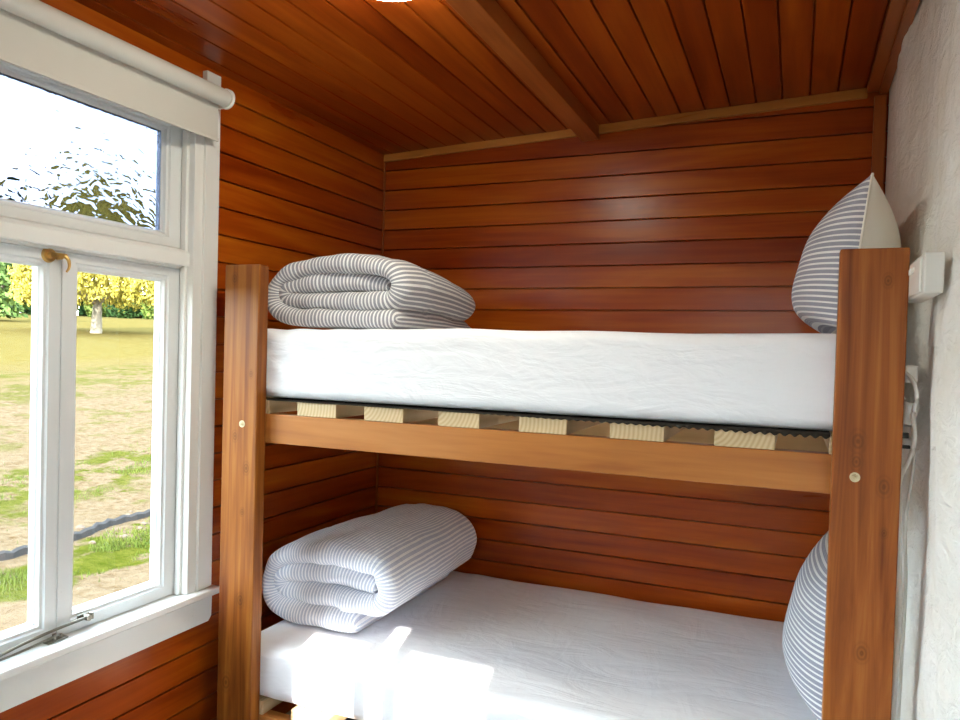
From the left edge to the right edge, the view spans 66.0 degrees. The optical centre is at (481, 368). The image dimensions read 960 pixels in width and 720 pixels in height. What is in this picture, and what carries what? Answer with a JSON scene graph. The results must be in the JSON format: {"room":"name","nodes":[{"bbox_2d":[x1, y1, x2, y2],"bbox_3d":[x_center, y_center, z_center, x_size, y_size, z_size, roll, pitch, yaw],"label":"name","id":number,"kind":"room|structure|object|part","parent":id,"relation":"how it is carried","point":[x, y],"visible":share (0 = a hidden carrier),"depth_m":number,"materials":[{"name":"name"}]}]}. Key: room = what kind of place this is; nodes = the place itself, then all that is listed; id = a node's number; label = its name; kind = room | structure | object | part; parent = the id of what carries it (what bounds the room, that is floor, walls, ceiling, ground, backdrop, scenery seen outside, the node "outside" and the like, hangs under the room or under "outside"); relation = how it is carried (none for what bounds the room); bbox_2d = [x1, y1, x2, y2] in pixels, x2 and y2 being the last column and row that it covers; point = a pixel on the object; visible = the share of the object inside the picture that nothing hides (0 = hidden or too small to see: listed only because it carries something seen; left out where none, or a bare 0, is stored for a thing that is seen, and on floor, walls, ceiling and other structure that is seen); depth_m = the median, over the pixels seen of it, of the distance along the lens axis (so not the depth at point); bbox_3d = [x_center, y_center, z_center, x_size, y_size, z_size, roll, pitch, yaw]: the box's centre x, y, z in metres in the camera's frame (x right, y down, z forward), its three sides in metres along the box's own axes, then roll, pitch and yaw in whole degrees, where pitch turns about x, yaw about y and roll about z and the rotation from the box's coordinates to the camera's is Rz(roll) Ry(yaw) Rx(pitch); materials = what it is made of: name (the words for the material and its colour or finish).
{"room":"bunk bedroom","nodes":[
{"label":"bunk bedroom","id":0,"kind":"room"},
{"bbox_2d":[0,0,383,719],"bbox_3d":[-1.395,0.112,1.635,0.110,2.664,4.478,2,1,23],"label":"wall","id":1,"kind":"structure","parent":0,"point":[293,187],"depth_m":2.81,"materials":[{"name":"brown wood"}]},
{"bbox_2d":[0,60,220,712],"bbox_3d":[-1.174,-0.060,2.077,0.160,1.872,1.108,2,1,23],"label":"window","id":2,"kind":"structure","parent":1,"relation":"in","point":[89,183],"depth_m":2.20,"materials":[{"name":"white paint"}]},
{"bbox_3d":[-1.292,0.218,1.899,0.042,1.091,0.428,2,1,23],"label":"casement sash","id":3,"kind":"part","parent":2,"relation":"part of","materials":[{"name":"white paint"}]},
{"bbox_3d":[-1.192,-0.609,2.073,0.005,0.332,0.735,2,1,23],"label":"pane","id":4,"kind":"part","parent":2,"relation":"part of","materials":[{"name":"clear glass"}]},
{"bbox_3d":[-1.185,-0.606,2.077,0.042,0.417,0.856,2,1,23],"label":"hopper sash","id":5,"kind":"part","parent":2,"relation":"part of","materials":[{"name":"white paint"}]},
{"bbox_3d":[-1.197,0.777,2.096,0.160,0.034,1.108,2,1,23],"label":"sill","id":6,"kind":"part","parent":2,"relation":"part of","materials":[{"name":"white paint"}]},
{"bbox_2d":[0,0,234,141],"bbox_3d":[-1.071,-0.843,2.001,0.090,0.176,1.050,2,1,23],"label":"roller blind","id":7,"kind":"object","parent":2,"relation":"attached to","point":[37,37],"visible":1,"depth_m":2.05,"materials":[{"name":"grey fabric"}]},
{"bbox_3d":[-1.123,0.214,2.294,0.042,1.091,0.424,2,1,23],"label":"casement sash","id":8,"kind":"part","parent":2,"relation":"part of","materials":[{"name":"white paint"}]},
{"bbox_3d":[-0.938,-0.123,2.523,0.022,1.754,0.065,2,1,23],"label":"casing","id":9,"kind":"part","parent":2,"relation":"part of","materials":[{"name":"white paint"}]},
{"bbox_2d":[286,710,355,719],"bbox_3d":[-0.329,1.514,1.198,2.510,0.100,4.478,2,1,23],"label":"floor","id":10,"kind":"structure","parent":0,"point":[289,712],"depth_m":3.00,"materials":[{"name":"brown wood"}]},
{"bbox_2d":[217,247,909,719],"bbox_3d":[0.223,0.563,2.650,2.083,1.766,1.192,2,1,23],"label":"bunk bed","id":11,"kind":"object","parent":10,"relation":"on","point":[859,464],"visible":0.54,"depth_m":1.95,"materials":[{"name":"brown wood"}]},
{"bbox_3d":[-0.803,0.539,2.473,0.142,1.766,0.048,2,1,23],"label":"post","id":12,"kind":"part","parent":11,"relation":"part of","materials":[{"name":"brown wood"}]},
{"bbox_3d":[0.045,1.239,2.172,1.976,0.097,0.044,2,1,23],"label":"bed rail","id":13,"kind":"part","parent":11,"relation":"part of","materials":[{"name":"brown wood"}]},
{"bbox_2d":[260,571,817,719],"bbox_3d":[0.258,1.043,2.662,1.945,0.193,1.114,2,1,23],"label":"mattress","id":14,"kind":"object","parent":11,"relation":"on","point":[469,646],"visible":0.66,"depth_m":2.43,"materials":[{"name":"white fabric"}]},
{"bbox_2d":[262,503,476,632],"bbox_3d":[-0.406,0.758,2.972,0.580,0.325,0.818,2,1,23],"label":"duvet","id":15,"kind":"object","parent":14,"relation":"on","point":[345,577],"visible":1,"depth_m":2.66,"materials":[{"name":"white fabric"}]},
{"bbox_2d":[782,531,828,719],"bbox_3d":[1.071,0.754,2.270,0.277,0.444,0.668,2,1,23],"label":"pillow","id":16,"kind":"object","parent":14,"relation":"on","point":[803,634],"visible":0.26,"depth_m":2.09,"materials":[{"name":"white and white striped cotton ticking"}]},
{"bbox_2d":[267,398,829,438],"bbox_3d":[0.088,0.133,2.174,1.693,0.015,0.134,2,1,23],"label":"mat","id":17,"kind":"object","parent":11,"relation":"on","point":[815,434],"visible":0.79,"depth_m":2.03,"materials":[{"name":"grey"}]},
{"bbox_3d":[0.074,0.227,2.148,1.976,0.097,0.044,2,1,23],"label":"bed rail","id":18,"kind":"part","parent":11,"relation":"part of","materials":[{"name":"brown wood"}]},
{"bbox_2d":[266,328,835,430],"bbox_3d":[0.287,-0.003,2.639,1.945,0.245,1.116,2,1,23],"label":"mattress","id":19,"kind":"object","parent":11,"relation":"on","point":[775,380],"visible":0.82,"depth_m":2.05,"materials":[{"name":"white fabric"}]},
{"bbox_2d":[268,253,474,328],"bbox_3d":[-0.385,-0.274,2.790,0.595,0.262,0.688,2,1,23],"label":"duvet","id":20,"kind":"object","parent":19,"relation":"on","point":[345,290],"visible":0.97,"depth_m":2.51,"materials":[{"name":"white fabric"}]},
{"bbox_2d":[791,173,901,333],"bbox_3d":[1.084,-0.304,2.210,0.301,0.408,0.651,2,1,23],"label":"pillow","id":21,"kind":"object","parent":19,"relation":"on","point":[863,218],"visible":0.62,"depth_m":1.97,"materials":[{"name":"white fabric"}]},
{"bbox_3d":[0.895,0.602,1.753,0.144,1.766,0.048,2,1,23],"label":"post","id":22,"kind":"part","parent":11,"relation":"part of","materials":[{"name":"brown wood"}]},
{"bbox_2d":[74,0,889,154],"bbox_3d":[-0.238,-1.070,1.131,2.570,0.204,4.518,2,1,23],"label":"ceiling","id":23,"kind":"structure","parent":0,"point":[389,77],"depth_m":2.42,"materials":[{"name":"brown wood"}]},
{"bbox_2d":[446,0,599,141],"bbox_3d":[-0.371,-0.987,1.190,0.075,0.062,4.312,2,1,23],"label":"beam","id":24,"kind":"structure","parent":23,"relation":"attached to","point":[487,18],"depth_m":2.35,"materials":[{"name":"brown wood"}]},
{"bbox_2d":[374,84,888,621],"bbox_3d":[0.504,0.129,3.218,2.350,2.664,0.080,2,1,23],"label":"wall","id":25,"kind":"structure","parent":0,"point":[705,226],"depth_m":3.11,"materials":[{"name":"brown wood"}]},
{"bbox_2d":[375,162,385,513],"bbox_3d":[-0.501,0.201,3.597,0.008,2.406,0.008,2,1,23],"label":"trim","id":26,"kind":"structure","parent":25,"relation":"attached to","point":[384,175],"depth_m":3.57,"materials":[{"name":"brown wood"}]},
{"bbox_2d":[384,129,577,161],"bbox_3d":[-0.017,-1.017,3.374,0.980,0.074,0.016,2,1,23],"label":"trim","id":27,"kind":"structure","parent":25,"relation":"attached to","point":[562,134],"depth_m":3.36,"materials":[{"name":"brown wood"}]},
{"bbox_2d":[599,88,867,133],"bbox_3d":[0.970,-1.024,2.953,1.015,0.078,0.020,2,1,23],"label":"trim","id":28,"kind":"structure","parent":25,"relation":"attached to","point":[855,94],"depth_m":2.93,"materials":[{"name":"brown wood"}]},
{"bbox_2d":[871,95,886,190],"bbox_3d":[1.442,0.233,2.765,0.041,2.488,0.022,2,1,23],"label":"trim","id":29,"kind":"structure","parent":25,"relation":"attached to","point":[880,102],"depth_m":2.73,"materials":[{"name":"brown wood"}]},
{"bbox_2d":[885,0,959,719],"bbox_3d":[0.636,0.220,0.785,0.042,2.560,4.338,2,1,23],"label":"wall","id":30,"kind":"structure","parent":0,"point":[922,183],"depth_m":1.71,"materials":[{"name":"white paint"}]},
{"bbox_2d":[867,0,919,94],"bbox_3d":[0.623,-1.008,0.754,0.070,0.034,4.296,2,1,23],"label":"trim","id":31,"kind":"structure","parent":30,"relation":"attached to","point":[900,14],"depth_m":2.30,"materials":[{"name":"brown wood"}]},
{"bbox_2d":[891,365,919,719],"bbox_3d":[0.993,0.740,1.760,0.045,1.497,0.100,2,1,23],"label":"power cord","id":32,"kind":"object","parent":30,"relation":"attached to","point":[911,410],"visible":0.89,"depth_m":1.75,"materials":[{"name":"white plastic"}]},
{"bbox_2d":[908,252,944,302],"bbox_3d":[0.976,-0.199,1.641,0.044,0.085,0.273,2,1,23],"label":"wall box","id":33,"kind":"object","parent":30,"relation":"attached to","point":[926,274],"visible":0.8,"depth_m":1.52,"materials":[{"name":"white plastic"}]},
{"bbox_2d":[909,267,913,275],"bbox_3d":[0.957,-0.217,1.646,0.004,0.012,0.062,2,1,23],"label":"switch","id":34,"kind":"object","parent":33,"relation":"attached to","point":[911,271],"depth_m":1.64,"materials":[{"name":"white plastic"}]},
{"bbox_3d":[0.965,-0.200,1.655,0.005,0.073,0.235,2,1,23],"label":"lid","id":35,"kind":"part","parent":33,"relation":"part of","materials":[{"name":"white plastic"}]},
{"label":"outside","id":36,"kind":"structure","parent":0,"visible":0},
{"bbox_2d":[0,312,153,631],"bbox_3d":[-1.217,-1.073,1.808,284.185,6.234,284.185,2,1,23],"label":"ground","id":37,"kind":"structure","parent":36,"point":[114,401],"depth_m":12.52,"materials":[{"name":"beige soil"}]},
{"bbox_2d":[0,262,27,318],"bbox_3d":[-33.177,-6.098,49.783,5.216,6.295,5.608,2,1,23],"label":"conifer tree","id":38,"kind":"object","parent":37,"relation":"on","point":[5,282],"visible":0.78,"depth_m":49.75,"materials":[{"name":"green plant"}]},
{"bbox_2d":[1,263,31,314],"bbox_3d":[-46.404,-10.908,69.577,9.874,11.935,9.701,2,1,23],"label":"conifer tree","id":39,"kind":"object","parent":37,"relation":"on","point":[29,310],"visible":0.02,"depth_m":69.66,"materials":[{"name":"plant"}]},
{"bbox_2d":[0,509,150,560],"bbox_3d":[-4.241,1.732,8.293,0.273,0.251,5.542,2,1,17],"label":"edging","id":40,"kind":"object","parent":37,"relation":"on","point":[21,550],"visible":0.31,"depth_m":8.03,"materials":[{"name":"black"}]},
{"bbox_2d":[0,438,151,598],"bbox_3d":[-4.899,1.550,9.648,5.618,0.433,7.179,2,1,23],"label":"grass","id":41,"kind":"structure","parent":37,"relation":"on","point":[25,574],"depth_m":7.68,"materials":[{"name":"green plant"}]},
{"bbox_2d":[76,525,84,528],"bbox_3d":[-4.488,1.775,8.259,0.109,0.054,0.078,2,1,23],"label":"stone","id":42,"kind":"object","parent":37,"relation":"on","point":[77,526],"visible":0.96,"depth_m":8.24,"materials":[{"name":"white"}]},
{"bbox_2d":[7,263,154,333],"bbox_3d":[-21.712,-6.135,41.597,8.436,8.888,8.727,0,2,-41],"label":"willow tree","id":43,"kind":"object","parent":37,"relation":"on","point":[113,287],"visible":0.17,"depth_m":39.59,"materials":[{"name":"yellow plant"}]},
{"bbox_2d":[83,292,107,316],"bbox_3d":[-40.059,-6.845,76.714,2.470,3.868,2.453,2,1,23],"label":"bush","id":44,"kind":"object","parent":37,"relation":"on","point":[88,309],"visible":0.22,"depth_m":76.10,"materials":[{"name":"green plant"}]},
{"bbox_2d":[78,291,146,318],"bbox_3d":[-30.741,-7.193,87.546,30.711,3.858,3.602,1,1,-19],"label":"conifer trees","id":45,"kind":"object","parent":37,"relation":"on","point":[81,312],"visible":0.03,"depth_m":82.76,"materials":[{"name":"green plant"}]},
{"bbox_2d":[113,296,136,318],"bbox_3d":[-37.911,-6.528,78.466,2.481,3.138,2.423,2,1,23],"label":"bush","id":46,"kind":"object","parent":37,"relation":"on","point":[130,313],"visible":0.41,"depth_m":77.92,"materials":[{"name":"green plant"}]},
{"bbox_2d":[141,300,153,319],"bbox_3d":[-35.227,-6.490,79.238,2.409,3.048,2.435,2,1,23],"label":"bush","id":47,"kind":"object","parent":37,"relation":"on","point":[147,313],"visible":0.4,"depth_m":78.49,"materials":[{"name":"green plant"}]}
]}

